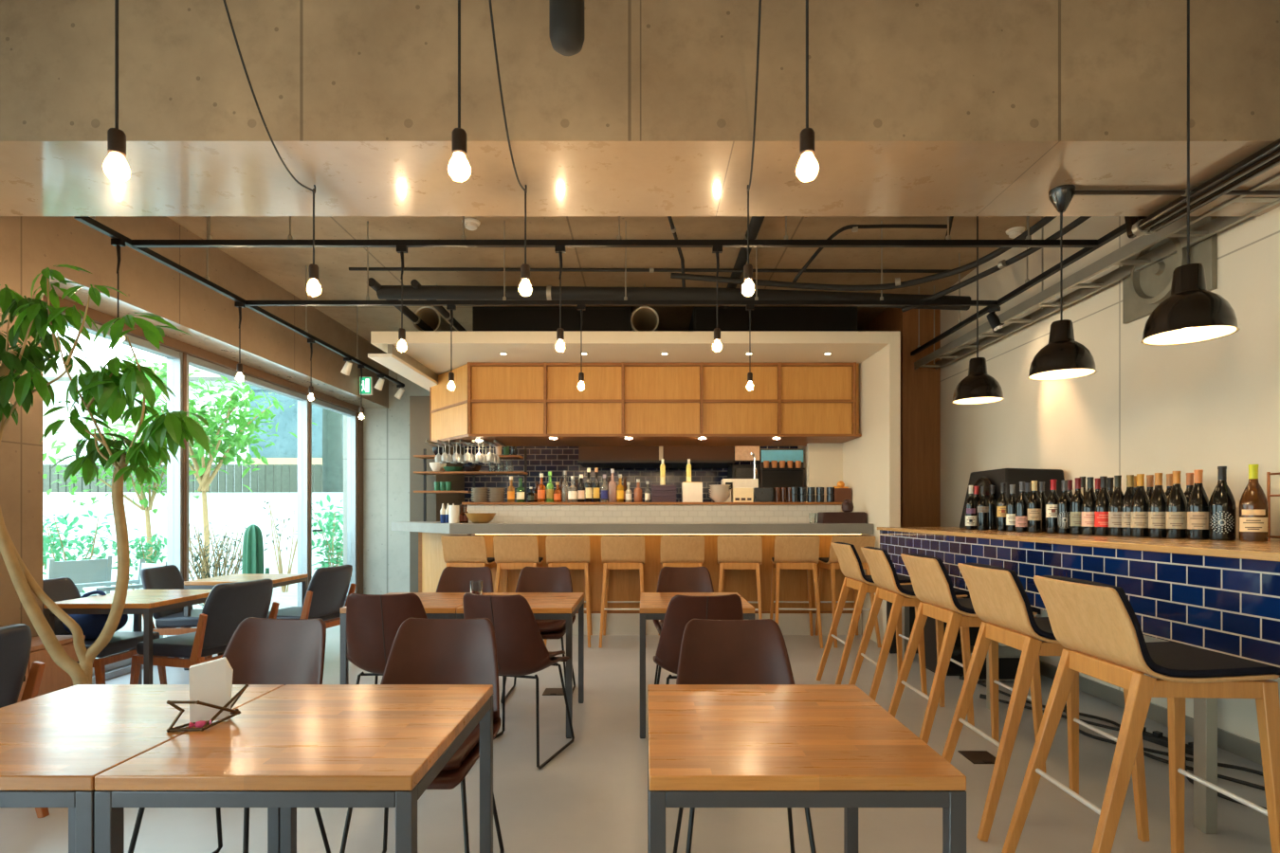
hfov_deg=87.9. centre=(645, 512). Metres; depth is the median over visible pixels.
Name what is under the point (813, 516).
glass tumbler
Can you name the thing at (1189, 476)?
wine bottle
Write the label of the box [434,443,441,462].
wine glass
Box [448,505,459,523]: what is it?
paper roll
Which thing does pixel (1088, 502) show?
wine bottle
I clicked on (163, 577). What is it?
lounge chair
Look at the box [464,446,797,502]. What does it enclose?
wall
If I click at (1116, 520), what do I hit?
print
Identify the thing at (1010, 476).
monitor speaker
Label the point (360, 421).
trim
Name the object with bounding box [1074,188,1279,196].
conduit
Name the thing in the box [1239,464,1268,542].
wine bottle
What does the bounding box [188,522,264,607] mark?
shrub
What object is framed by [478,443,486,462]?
wine glass
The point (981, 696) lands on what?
power cable
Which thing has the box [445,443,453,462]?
wine glass
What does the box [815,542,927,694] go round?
bar stool
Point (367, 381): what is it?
exit sign
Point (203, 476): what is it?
tree
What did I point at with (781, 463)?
paper cup
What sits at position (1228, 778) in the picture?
power cable
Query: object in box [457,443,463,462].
wine glass
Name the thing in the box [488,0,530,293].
pendant bulb
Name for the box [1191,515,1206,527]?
print
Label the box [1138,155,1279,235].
pipe
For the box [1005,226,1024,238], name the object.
smoke detector
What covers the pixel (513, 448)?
tin
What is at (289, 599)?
ground
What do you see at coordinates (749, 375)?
socket
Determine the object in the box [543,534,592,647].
bar stool
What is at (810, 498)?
cup
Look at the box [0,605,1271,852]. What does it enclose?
floor
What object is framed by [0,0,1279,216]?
beam
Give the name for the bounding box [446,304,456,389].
pendant bulb
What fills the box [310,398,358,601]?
door
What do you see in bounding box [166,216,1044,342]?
ceiling
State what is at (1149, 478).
wine bottle
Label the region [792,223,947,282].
conduit
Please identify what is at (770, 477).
tall cabinet
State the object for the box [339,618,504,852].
shell chair
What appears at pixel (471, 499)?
plate
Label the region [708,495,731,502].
bowl
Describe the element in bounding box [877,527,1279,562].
countertop
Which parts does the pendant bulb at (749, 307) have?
cord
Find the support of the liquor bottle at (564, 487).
on the bar counter at (506, 512)
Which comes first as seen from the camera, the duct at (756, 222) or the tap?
the duct at (756, 222)
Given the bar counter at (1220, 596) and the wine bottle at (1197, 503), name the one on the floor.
the bar counter at (1220, 596)
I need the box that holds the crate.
[752,487,772,502]
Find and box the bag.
[62,590,127,639]
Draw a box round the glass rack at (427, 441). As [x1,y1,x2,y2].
[425,439,506,447]
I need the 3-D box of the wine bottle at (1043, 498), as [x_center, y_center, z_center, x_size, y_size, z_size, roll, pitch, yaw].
[2.648,-0.033,4.434,0.081,0.336,0.081,0,0,31]
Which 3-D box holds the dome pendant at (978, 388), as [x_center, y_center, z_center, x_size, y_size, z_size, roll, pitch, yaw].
[2.080,-1.472,4.160,0.292,1.555,0.292,0,0,0]
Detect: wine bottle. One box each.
[965,485,976,530]
[973,486,980,529]
[977,486,988,530]
[987,485,997,530]
[996,482,1007,531]
[1005,484,1016,531]
[1015,481,1027,532]
[1024,482,1030,499]
[1026,480,1042,532]
[1038,481,1046,531]
[1045,479,1059,533]
[1057,480,1070,534]
[1067,479,1073,498]
[1069,477,1084,534]
[1078,476,1086,496]
[1080,476,1097,535]
[1094,476,1110,535]
[1094,478,1100,496]
[1106,477,1114,497]
[1108,475,1123,536]
[1121,475,1134,536]
[1130,474,1149,537]
[1133,475,1136,492]
[1146,475,1153,500]
[1148,473,1167,538]
[1165,471,1187,539]
[1165,474,1172,497]
[1184,473,1193,501]
[1186,469,1208,539]
[1208,466,1236,541]
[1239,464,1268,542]
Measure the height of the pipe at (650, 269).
0.047 m
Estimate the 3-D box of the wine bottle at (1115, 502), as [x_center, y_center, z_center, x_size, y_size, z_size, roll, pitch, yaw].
[2.611,-0.033,3.670,0.090,0.336,0.091,0,0,35]
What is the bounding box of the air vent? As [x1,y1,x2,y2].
[1122,216,1217,324]
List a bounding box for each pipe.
[348,267,950,273]
[368,277,434,331]
[410,279,467,331]
[667,216,685,287]
[1124,138,1279,238]
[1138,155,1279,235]
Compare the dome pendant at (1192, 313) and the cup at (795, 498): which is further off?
the cup at (795, 498)
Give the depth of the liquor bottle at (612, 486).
7.06 m
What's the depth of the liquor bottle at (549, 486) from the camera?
7.07 m
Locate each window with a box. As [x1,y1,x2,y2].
[46,308,186,675]
[186,354,310,606]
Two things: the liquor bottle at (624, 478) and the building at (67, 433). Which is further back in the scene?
the building at (67, 433)
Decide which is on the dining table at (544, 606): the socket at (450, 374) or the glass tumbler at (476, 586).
the glass tumbler at (476, 586)
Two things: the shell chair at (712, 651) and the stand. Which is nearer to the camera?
the stand
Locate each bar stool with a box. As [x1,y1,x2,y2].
[440,534,496,592]
[493,534,543,592]
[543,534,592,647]
[598,534,646,647]
[658,534,704,636]
[717,534,762,619]
[769,534,822,648]
[814,534,881,648]
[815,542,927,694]
[848,547,974,726]
[888,553,1046,773]
[941,563,1149,841]
[1001,575,1279,852]
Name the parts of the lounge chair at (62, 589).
backrest, leg, seat, rail, leg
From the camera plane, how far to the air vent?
3.86 m
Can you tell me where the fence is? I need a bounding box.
[42,464,323,493]
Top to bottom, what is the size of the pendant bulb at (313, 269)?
1.285 m
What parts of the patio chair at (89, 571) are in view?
leg, backrest, seat, leg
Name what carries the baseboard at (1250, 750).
attached to the wall at (1146, 410)
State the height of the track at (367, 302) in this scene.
0.650 m
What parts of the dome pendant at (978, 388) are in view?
cord, lamp shade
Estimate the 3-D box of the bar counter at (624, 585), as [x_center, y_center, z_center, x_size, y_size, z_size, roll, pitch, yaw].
[-0.413,0.682,6.752,5.236,1.136,1.352,0,0,13]
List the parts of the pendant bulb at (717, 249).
cord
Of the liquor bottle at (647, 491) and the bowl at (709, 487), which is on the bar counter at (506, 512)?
the liquor bottle at (647, 491)
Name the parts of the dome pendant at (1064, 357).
cord, lamp shade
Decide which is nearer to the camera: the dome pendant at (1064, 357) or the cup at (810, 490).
the dome pendant at (1064, 357)
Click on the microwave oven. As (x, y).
(735, 471)
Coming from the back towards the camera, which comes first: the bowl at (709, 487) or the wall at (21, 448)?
the bowl at (709, 487)
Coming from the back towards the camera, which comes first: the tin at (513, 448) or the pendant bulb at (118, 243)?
the tin at (513, 448)
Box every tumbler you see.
[470,580,482,594]
[774,487,780,502]
[780,487,786,502]
[786,487,791,502]
[808,512,816,523]
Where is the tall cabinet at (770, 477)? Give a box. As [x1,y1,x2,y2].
[752,448,804,502]
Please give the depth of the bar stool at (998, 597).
2.61 m
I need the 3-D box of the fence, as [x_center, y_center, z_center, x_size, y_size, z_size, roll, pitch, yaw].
[-9.215,0.150,13.320,9.570,2.200,0.040,0,0,0]
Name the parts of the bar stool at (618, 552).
leg, leg, rail, leg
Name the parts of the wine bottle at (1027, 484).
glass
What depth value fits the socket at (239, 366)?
5.05 m
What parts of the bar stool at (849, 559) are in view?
leg, leg, rail, rail, leg, leg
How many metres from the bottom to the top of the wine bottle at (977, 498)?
0.336 m
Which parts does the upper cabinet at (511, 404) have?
panel, panel, panel, panel, panel, panel, panel, panel, panel, panel, panel, panel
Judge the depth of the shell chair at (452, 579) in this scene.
4.77 m
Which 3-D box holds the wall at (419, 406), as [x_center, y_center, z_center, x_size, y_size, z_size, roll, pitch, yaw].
[-2.785,-0.100,8.950,0.330,2.700,1.300,0,0,0]
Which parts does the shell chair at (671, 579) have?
leg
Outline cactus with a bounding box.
[241,524,269,573]
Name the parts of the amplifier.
plate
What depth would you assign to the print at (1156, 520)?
3.40 m
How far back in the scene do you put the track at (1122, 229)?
4.74 m
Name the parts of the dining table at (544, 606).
leg, leg, leg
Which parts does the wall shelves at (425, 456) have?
post, shelf, shelf, shelf, post, shelf, post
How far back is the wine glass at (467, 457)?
7.06 m
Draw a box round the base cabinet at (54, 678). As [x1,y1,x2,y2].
[17,635,85,702]
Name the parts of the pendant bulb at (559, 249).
cord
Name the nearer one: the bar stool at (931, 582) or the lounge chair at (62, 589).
the bar stool at (931, 582)
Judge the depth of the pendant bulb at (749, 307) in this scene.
5.13 m
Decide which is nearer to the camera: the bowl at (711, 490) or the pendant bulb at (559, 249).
the pendant bulb at (559, 249)
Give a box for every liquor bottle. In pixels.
[459,505,463,523]
[463,504,468,523]
[507,476,514,502]
[516,478,524,502]
[528,487,533,502]
[532,481,538,502]
[537,473,545,502]
[546,471,553,502]
[553,482,561,502]
[559,478,563,502]
[561,470,568,502]
[567,476,577,502]
[577,475,585,502]
[585,467,592,502]
[592,467,600,502]
[601,474,607,502]
[607,468,617,502]
[616,475,623,502]
[622,476,627,502]
[625,482,631,502]
[633,479,642,502]
[644,481,650,502]
[659,459,665,485]
[686,459,691,481]
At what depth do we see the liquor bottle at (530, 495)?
7.07 m
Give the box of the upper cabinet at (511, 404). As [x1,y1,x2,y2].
[428,362,860,446]
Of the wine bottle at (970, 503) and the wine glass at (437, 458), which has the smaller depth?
the wine bottle at (970, 503)
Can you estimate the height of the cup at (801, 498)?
0.080 m
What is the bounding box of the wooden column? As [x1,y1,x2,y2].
[897,308,940,527]
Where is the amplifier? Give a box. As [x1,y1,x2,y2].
[969,646,1022,681]
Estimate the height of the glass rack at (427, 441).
0.026 m
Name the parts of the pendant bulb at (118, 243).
cord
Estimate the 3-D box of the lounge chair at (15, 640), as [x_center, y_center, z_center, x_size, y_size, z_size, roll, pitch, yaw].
[-2.799,0.849,2.495,0.682,0.808,0.564,0,0,7]
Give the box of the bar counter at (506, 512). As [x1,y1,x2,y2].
[461,502,841,523]
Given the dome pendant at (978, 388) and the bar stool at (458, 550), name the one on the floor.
the bar stool at (458, 550)
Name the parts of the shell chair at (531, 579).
leg, leg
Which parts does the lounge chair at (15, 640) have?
backrest, leg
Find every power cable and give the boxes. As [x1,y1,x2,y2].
[959,676,1264,790]
[979,694,1267,810]
[1050,687,1263,776]
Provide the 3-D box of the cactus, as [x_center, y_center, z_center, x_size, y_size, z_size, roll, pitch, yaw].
[-4.648,0.710,7.886,0.281,1.120,0.225,0,0,29]
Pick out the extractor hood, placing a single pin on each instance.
(592, 457)
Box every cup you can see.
[763,460,768,468]
[770,460,777,468]
[779,460,785,468]
[786,460,793,468]
[791,487,798,494]
[791,494,798,502]
[795,460,801,468]
[798,487,806,494]
[798,494,806,502]
[806,487,815,494]
[806,494,815,502]
[816,487,823,494]
[816,494,823,502]
[826,487,834,494]
[826,494,834,502]
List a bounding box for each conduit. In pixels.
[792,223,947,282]
[944,216,953,239]
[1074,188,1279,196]
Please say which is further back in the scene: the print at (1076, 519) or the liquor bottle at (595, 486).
the liquor bottle at (595, 486)
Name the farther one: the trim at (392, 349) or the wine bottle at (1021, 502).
the trim at (392, 349)
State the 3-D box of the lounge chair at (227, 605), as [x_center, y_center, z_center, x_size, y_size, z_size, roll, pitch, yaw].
[-2.860,0.849,4.348,0.682,0.808,0.564,0,0,16]
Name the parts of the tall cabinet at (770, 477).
door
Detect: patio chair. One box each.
[42,555,112,597]
[74,559,166,658]
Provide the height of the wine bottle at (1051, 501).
0.336 m
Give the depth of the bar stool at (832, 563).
6.24 m
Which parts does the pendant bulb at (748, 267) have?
cord, swag cord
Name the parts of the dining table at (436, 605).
leg, leg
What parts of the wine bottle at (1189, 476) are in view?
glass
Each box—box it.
[651,485,676,491]
[651,491,676,496]
[651,496,676,502]
[731,487,752,502]
[834,488,851,502]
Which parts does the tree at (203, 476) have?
stem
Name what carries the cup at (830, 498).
on the bar counter at (506, 512)
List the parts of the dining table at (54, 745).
leg, leg, leg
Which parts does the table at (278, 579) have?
leg, leg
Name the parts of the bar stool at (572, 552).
leg, rail, leg, leg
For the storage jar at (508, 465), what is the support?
on the wall shelves at (425, 456)
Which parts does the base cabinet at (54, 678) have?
door, door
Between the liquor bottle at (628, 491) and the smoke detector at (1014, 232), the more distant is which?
the liquor bottle at (628, 491)
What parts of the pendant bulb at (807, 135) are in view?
cord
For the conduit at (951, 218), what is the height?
0.552 m
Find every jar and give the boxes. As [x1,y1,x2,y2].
[488,461,495,471]
[496,460,504,471]
[505,460,512,471]
[841,499,853,511]
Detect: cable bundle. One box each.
[670,216,1057,291]
[901,216,1091,312]
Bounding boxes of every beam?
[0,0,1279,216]
[0,216,388,408]
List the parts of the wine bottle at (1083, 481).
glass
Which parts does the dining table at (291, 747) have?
leg, leg, leg, leg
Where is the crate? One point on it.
(759, 494)
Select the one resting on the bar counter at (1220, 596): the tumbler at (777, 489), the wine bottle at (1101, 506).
the wine bottle at (1101, 506)
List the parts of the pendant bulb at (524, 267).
swag cord, cord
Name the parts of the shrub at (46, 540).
stem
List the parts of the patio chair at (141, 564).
armrest, armrest, leg, backrest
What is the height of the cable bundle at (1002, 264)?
0.198 m
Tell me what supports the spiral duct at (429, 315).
hanging from the ceiling at (283, 266)
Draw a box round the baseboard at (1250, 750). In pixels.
[998,644,1261,766]
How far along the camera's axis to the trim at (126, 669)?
5.03 m
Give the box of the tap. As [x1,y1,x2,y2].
[749,453,755,478]
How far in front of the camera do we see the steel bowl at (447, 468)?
7.91 m
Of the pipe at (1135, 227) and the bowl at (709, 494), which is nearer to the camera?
the pipe at (1135, 227)
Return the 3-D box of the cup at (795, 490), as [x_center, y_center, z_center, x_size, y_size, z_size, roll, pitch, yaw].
[1.597,-0.224,7.120,0.084,0.080,0.084,0,0,0]
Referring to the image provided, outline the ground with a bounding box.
[82,583,297,658]
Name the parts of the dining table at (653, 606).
leg, leg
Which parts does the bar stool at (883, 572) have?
leg, leg, rail, rail, leg, leg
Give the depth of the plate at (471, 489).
7.05 m
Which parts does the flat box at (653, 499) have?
lid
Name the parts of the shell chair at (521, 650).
leg, leg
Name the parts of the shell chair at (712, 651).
leg, leg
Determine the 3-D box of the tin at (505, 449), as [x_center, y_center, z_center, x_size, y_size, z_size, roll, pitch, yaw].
[-1.680,-0.733,8.000,0.076,0.122,0.076,0,0,0]
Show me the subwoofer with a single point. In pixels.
(929, 630)
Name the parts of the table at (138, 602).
leg, leg, leg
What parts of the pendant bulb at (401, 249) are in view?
cord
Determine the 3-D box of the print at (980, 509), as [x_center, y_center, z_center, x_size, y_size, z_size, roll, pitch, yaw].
[2.448,-0.017,4.813,0.055,0.031,0.011,0,0,27]
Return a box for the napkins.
[189,657,233,722]
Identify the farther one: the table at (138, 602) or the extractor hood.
the extractor hood
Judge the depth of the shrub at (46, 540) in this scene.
7.52 m
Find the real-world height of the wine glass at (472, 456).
0.200 m
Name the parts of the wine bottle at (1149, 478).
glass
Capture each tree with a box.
[0,264,209,685]
[42,397,224,562]
[113,353,317,575]
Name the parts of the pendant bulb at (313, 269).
swag cord, cord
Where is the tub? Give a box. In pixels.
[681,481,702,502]
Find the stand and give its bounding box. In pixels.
[166,683,248,732]
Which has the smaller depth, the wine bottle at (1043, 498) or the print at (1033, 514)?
the print at (1033, 514)
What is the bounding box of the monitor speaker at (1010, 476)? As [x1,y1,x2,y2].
[959,468,1064,528]
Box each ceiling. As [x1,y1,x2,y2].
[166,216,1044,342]
[370,331,889,375]
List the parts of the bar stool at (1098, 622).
leg, rail, leg, leg, rail, leg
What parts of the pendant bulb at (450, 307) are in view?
cord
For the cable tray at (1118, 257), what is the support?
hanging from the ceiling at (283, 266)
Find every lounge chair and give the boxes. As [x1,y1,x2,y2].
[0,623,49,818]
[42,577,166,684]
[129,578,279,684]
[140,565,218,658]
[267,565,356,628]
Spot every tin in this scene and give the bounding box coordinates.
[495,446,501,455]
[503,446,509,455]
[511,446,516,455]
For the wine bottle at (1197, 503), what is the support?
on the bar counter at (1220, 596)
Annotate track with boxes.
[73,216,404,386]
[131,216,1099,247]
[244,220,997,306]
[910,216,1126,355]
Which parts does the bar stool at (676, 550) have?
rail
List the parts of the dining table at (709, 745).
leg, leg, leg, leg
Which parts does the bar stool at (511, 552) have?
leg, leg, rail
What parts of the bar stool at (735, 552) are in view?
leg, leg, rail, leg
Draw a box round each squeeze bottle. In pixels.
[439,503,445,523]
[445,503,448,523]
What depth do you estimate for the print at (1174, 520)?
3.31 m
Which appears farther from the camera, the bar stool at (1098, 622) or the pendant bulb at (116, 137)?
the bar stool at (1098, 622)
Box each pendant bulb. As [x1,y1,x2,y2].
[107,0,126,177]
[110,238,125,341]
[222,0,318,293]
[234,301,244,381]
[307,338,314,400]
[357,365,364,419]
[396,245,407,350]
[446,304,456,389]
[451,0,467,177]
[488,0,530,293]
[554,245,566,350]
[577,304,585,389]
[712,245,722,350]
[743,0,761,293]
[746,304,753,389]
[799,0,814,177]
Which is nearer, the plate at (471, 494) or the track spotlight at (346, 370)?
the track spotlight at (346, 370)
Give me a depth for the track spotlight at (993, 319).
5.18 m
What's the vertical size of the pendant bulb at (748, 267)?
1.285 m
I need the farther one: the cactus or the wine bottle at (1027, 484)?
the cactus
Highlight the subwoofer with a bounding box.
[923,616,969,676]
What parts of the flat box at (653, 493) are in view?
lid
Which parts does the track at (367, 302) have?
rod, rod, rail, rod, rod, rod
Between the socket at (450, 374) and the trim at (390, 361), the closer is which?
the socket at (450, 374)
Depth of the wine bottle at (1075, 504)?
3.92 m
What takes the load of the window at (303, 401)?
in the wall at (386, 431)
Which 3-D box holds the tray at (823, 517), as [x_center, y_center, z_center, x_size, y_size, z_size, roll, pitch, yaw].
[1.965,0.059,6.660,0.430,0.111,0.220,0,0,0]
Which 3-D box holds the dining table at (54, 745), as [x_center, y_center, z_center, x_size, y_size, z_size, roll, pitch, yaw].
[-1.428,0.890,1.685,0.637,0.720,0.710,0,0,0]
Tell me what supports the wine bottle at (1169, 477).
on the bar counter at (1220, 596)
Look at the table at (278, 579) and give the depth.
5.46 m
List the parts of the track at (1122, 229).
rod, rod, rod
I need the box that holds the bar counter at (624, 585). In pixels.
[391,521,873,635]
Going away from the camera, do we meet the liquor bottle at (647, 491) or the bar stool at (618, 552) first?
the bar stool at (618, 552)
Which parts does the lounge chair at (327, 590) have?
seat, leg, backrest, rail, rail, leg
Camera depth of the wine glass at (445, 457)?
7.06 m
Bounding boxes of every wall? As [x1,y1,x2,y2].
[0,252,42,637]
[42,493,343,581]
[343,368,429,594]
[409,396,464,592]
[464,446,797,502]
[797,331,900,644]
[806,443,842,511]
[859,308,897,331]
[940,206,1279,743]
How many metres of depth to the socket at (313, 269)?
2.96 m
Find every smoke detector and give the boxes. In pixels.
[461,218,480,230]
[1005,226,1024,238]
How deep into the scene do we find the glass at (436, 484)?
7.97 m
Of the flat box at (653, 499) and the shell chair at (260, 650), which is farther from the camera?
the flat box at (653, 499)
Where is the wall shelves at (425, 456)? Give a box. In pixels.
[413,448,527,521]
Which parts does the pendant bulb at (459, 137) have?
cord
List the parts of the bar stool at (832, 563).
leg, rail, leg, rail, leg, leg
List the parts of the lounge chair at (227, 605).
leg, rail, seat, leg, rail, backrest, leg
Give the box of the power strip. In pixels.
[1142,727,1193,756]
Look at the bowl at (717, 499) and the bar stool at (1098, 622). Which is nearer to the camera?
the bar stool at (1098, 622)
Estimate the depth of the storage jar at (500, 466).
7.97 m
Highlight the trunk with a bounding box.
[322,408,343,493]
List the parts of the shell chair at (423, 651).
leg, leg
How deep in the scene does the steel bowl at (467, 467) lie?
7.92 m
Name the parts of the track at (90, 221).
rod, rod, rod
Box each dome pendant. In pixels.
[951,216,1004,404]
[1027,183,1097,381]
[1140,0,1239,346]
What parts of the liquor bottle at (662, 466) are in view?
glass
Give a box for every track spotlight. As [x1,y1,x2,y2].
[340,357,352,375]
[374,374,384,390]
[394,384,404,400]
[986,306,1004,331]
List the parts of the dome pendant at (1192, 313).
cord, lamp shade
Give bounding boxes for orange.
[837,480,844,488]
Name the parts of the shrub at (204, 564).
stem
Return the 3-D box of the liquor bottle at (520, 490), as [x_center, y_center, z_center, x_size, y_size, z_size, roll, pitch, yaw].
[-1.339,-0.231,7.100,0.088,0.258,0.089,0,0,-11]
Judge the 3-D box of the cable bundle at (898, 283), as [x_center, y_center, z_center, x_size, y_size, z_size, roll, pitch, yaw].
[1.645,-1.792,4.712,2.942,0.197,1.038,0,0,39]
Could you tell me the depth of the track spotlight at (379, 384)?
7.73 m
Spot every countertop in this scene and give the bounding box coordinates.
[391,521,873,533]
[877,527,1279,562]
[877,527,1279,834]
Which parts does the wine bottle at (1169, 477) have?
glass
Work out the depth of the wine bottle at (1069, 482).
4.18 m
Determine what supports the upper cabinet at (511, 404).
hanging from the ceiling at (431, 350)
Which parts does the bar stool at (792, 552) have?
leg, leg, rail, leg, leg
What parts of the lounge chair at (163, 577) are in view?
backrest, rail, seat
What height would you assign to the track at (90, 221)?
0.650 m
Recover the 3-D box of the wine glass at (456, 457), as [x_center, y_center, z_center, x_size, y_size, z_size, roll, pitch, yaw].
[-2.020,-0.640,7.080,0.080,0.200,0.079,0,0,0]
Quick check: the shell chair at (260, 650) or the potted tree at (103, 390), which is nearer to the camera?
the shell chair at (260, 650)
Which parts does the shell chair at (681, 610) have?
leg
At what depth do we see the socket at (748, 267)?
2.96 m
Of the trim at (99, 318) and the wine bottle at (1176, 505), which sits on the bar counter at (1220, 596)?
the wine bottle at (1176, 505)
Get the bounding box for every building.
[42,366,249,493]
[242,384,343,493]
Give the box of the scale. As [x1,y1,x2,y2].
[721,453,758,502]
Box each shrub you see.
[42,509,117,593]
[109,528,166,590]
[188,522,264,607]
[263,500,297,592]
[311,494,343,570]
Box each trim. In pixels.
[42,293,364,414]
[91,601,346,684]
[358,412,363,594]
[367,353,438,391]
[387,344,438,382]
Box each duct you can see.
[376,285,971,310]
[412,283,457,331]
[472,306,632,331]
[630,283,658,331]
[688,306,857,331]
[720,216,765,309]
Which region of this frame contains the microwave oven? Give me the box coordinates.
[728,464,759,487]
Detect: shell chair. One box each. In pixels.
[128,617,330,852]
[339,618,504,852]
[346,592,427,684]
[436,566,493,592]
[462,592,574,769]
[500,566,575,703]
[653,566,713,684]
[653,593,743,684]
[673,619,816,852]
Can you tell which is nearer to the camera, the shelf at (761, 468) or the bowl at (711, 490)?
the bowl at (711, 490)
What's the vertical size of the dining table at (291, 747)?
0.720 m
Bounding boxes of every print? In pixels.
[978,507,987,511]
[1029,511,1039,518]
[1072,514,1080,524]
[1111,514,1121,525]
[1133,514,1148,525]
[1151,514,1165,526]
[1169,514,1185,526]
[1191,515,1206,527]
[1243,520,1263,530]
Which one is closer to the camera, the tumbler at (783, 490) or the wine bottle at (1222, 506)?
the wine bottle at (1222, 506)
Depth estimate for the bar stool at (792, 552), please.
6.25 m
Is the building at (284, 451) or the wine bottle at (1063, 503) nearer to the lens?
the wine bottle at (1063, 503)
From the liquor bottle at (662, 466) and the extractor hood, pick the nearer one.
the liquor bottle at (662, 466)
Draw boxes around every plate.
[471,489,487,491]
[471,491,488,493]
[471,493,488,495]
[471,498,488,500]
[471,500,488,502]
[488,489,504,491]
[488,491,505,493]
[488,493,505,495]
[488,498,505,500]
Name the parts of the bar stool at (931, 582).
leg, rail, leg, rail, leg, leg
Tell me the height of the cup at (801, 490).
0.080 m
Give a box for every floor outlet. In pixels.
[542,688,564,695]
[957,750,996,764]
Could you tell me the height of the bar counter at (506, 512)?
1.352 m
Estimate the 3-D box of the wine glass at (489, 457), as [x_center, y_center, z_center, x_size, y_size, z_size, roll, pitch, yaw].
[-1.660,-0.640,7.080,0.080,0.200,0.079,0,0,0]
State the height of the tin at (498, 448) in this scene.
0.122 m
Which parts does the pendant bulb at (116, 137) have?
cord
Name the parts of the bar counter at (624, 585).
corner post, panel, trim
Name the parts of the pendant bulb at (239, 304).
cord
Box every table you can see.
[0,684,284,852]
[43,589,223,684]
[94,684,493,852]
[183,573,307,670]
[340,592,486,684]
[456,592,584,738]
[640,592,755,738]
[647,684,966,852]
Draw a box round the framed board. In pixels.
[733,446,760,461]
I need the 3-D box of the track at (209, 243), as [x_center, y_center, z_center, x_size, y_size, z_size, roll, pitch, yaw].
[-0.185,-1.925,4.000,5.830,0.650,0.034,0,0,0]
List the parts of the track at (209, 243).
rod, rod, rod, rail, rod, rod, rod, rod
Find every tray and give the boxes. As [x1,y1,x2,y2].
[818,512,866,523]
[914,172,1279,369]
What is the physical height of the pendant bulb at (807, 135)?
1.318 m
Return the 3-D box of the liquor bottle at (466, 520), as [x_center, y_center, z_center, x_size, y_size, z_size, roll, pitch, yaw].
[-1.827,0.021,6.750,0.044,0.186,0.045,0,0,-15]
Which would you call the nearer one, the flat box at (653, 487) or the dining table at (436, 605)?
the dining table at (436, 605)
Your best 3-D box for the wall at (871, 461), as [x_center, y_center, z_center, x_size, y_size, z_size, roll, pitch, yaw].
[2.250,-0.190,7.795,0.100,2.880,3.610,0,0,0]
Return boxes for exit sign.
[359,376,372,395]
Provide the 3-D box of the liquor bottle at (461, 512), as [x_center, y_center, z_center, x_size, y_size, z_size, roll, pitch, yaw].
[-1.871,0.021,6.750,0.044,0.186,0.045,0,0,-16]
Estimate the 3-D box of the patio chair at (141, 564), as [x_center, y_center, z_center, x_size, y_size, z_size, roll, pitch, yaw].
[-4.691,0.860,5.934,0.560,0.824,0.560,0,0,31]
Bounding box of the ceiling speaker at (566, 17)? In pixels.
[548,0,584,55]
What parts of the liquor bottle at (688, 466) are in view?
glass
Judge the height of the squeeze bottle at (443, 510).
0.201 m
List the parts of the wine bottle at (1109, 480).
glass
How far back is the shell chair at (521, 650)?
3.23 m
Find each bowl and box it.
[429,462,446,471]
[432,447,444,455]
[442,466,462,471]
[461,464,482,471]
[464,512,496,523]
[708,489,731,492]
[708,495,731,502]
[709,484,730,487]
[709,487,730,489]
[709,491,730,493]
[709,493,730,495]
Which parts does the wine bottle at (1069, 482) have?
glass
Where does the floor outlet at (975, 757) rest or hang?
on the floor
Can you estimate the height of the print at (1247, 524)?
0.043 m
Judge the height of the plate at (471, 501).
0.021 m
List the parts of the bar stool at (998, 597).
leg, rail, leg, rail, leg, leg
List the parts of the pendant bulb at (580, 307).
cord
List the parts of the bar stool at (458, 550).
rail, rail, leg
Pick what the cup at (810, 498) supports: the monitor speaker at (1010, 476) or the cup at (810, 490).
the cup at (810, 490)
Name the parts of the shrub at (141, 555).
stem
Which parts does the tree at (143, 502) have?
stem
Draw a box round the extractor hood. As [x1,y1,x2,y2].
[577,446,734,468]
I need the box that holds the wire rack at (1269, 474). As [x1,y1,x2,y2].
[1266,472,1279,541]
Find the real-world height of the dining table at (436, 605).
0.720 m
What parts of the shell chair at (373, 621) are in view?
leg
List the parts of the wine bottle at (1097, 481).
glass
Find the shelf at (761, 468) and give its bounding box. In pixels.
[761,468,804,470]
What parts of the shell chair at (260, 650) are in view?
leg, leg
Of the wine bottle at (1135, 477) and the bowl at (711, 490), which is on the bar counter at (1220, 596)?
the wine bottle at (1135, 477)
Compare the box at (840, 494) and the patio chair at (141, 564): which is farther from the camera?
the box at (840, 494)
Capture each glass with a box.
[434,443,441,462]
[434,481,439,491]
[439,481,445,491]
[440,442,449,461]
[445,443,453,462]
[445,481,451,491]
[452,442,459,461]
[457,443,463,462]
[463,442,471,461]
[468,443,475,462]
[475,442,482,461]
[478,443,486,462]
[486,442,493,461]
[490,443,496,462]
[493,445,500,463]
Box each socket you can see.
[107,128,126,158]
[237,363,242,373]
[308,263,318,281]
[308,385,313,394]
[398,328,405,341]
[448,372,454,382]
[451,128,467,158]
[520,263,530,281]
[556,328,564,341]
[578,372,584,382]
[713,328,720,341]
[743,263,752,281]
[747,372,752,382]
[799,128,814,158]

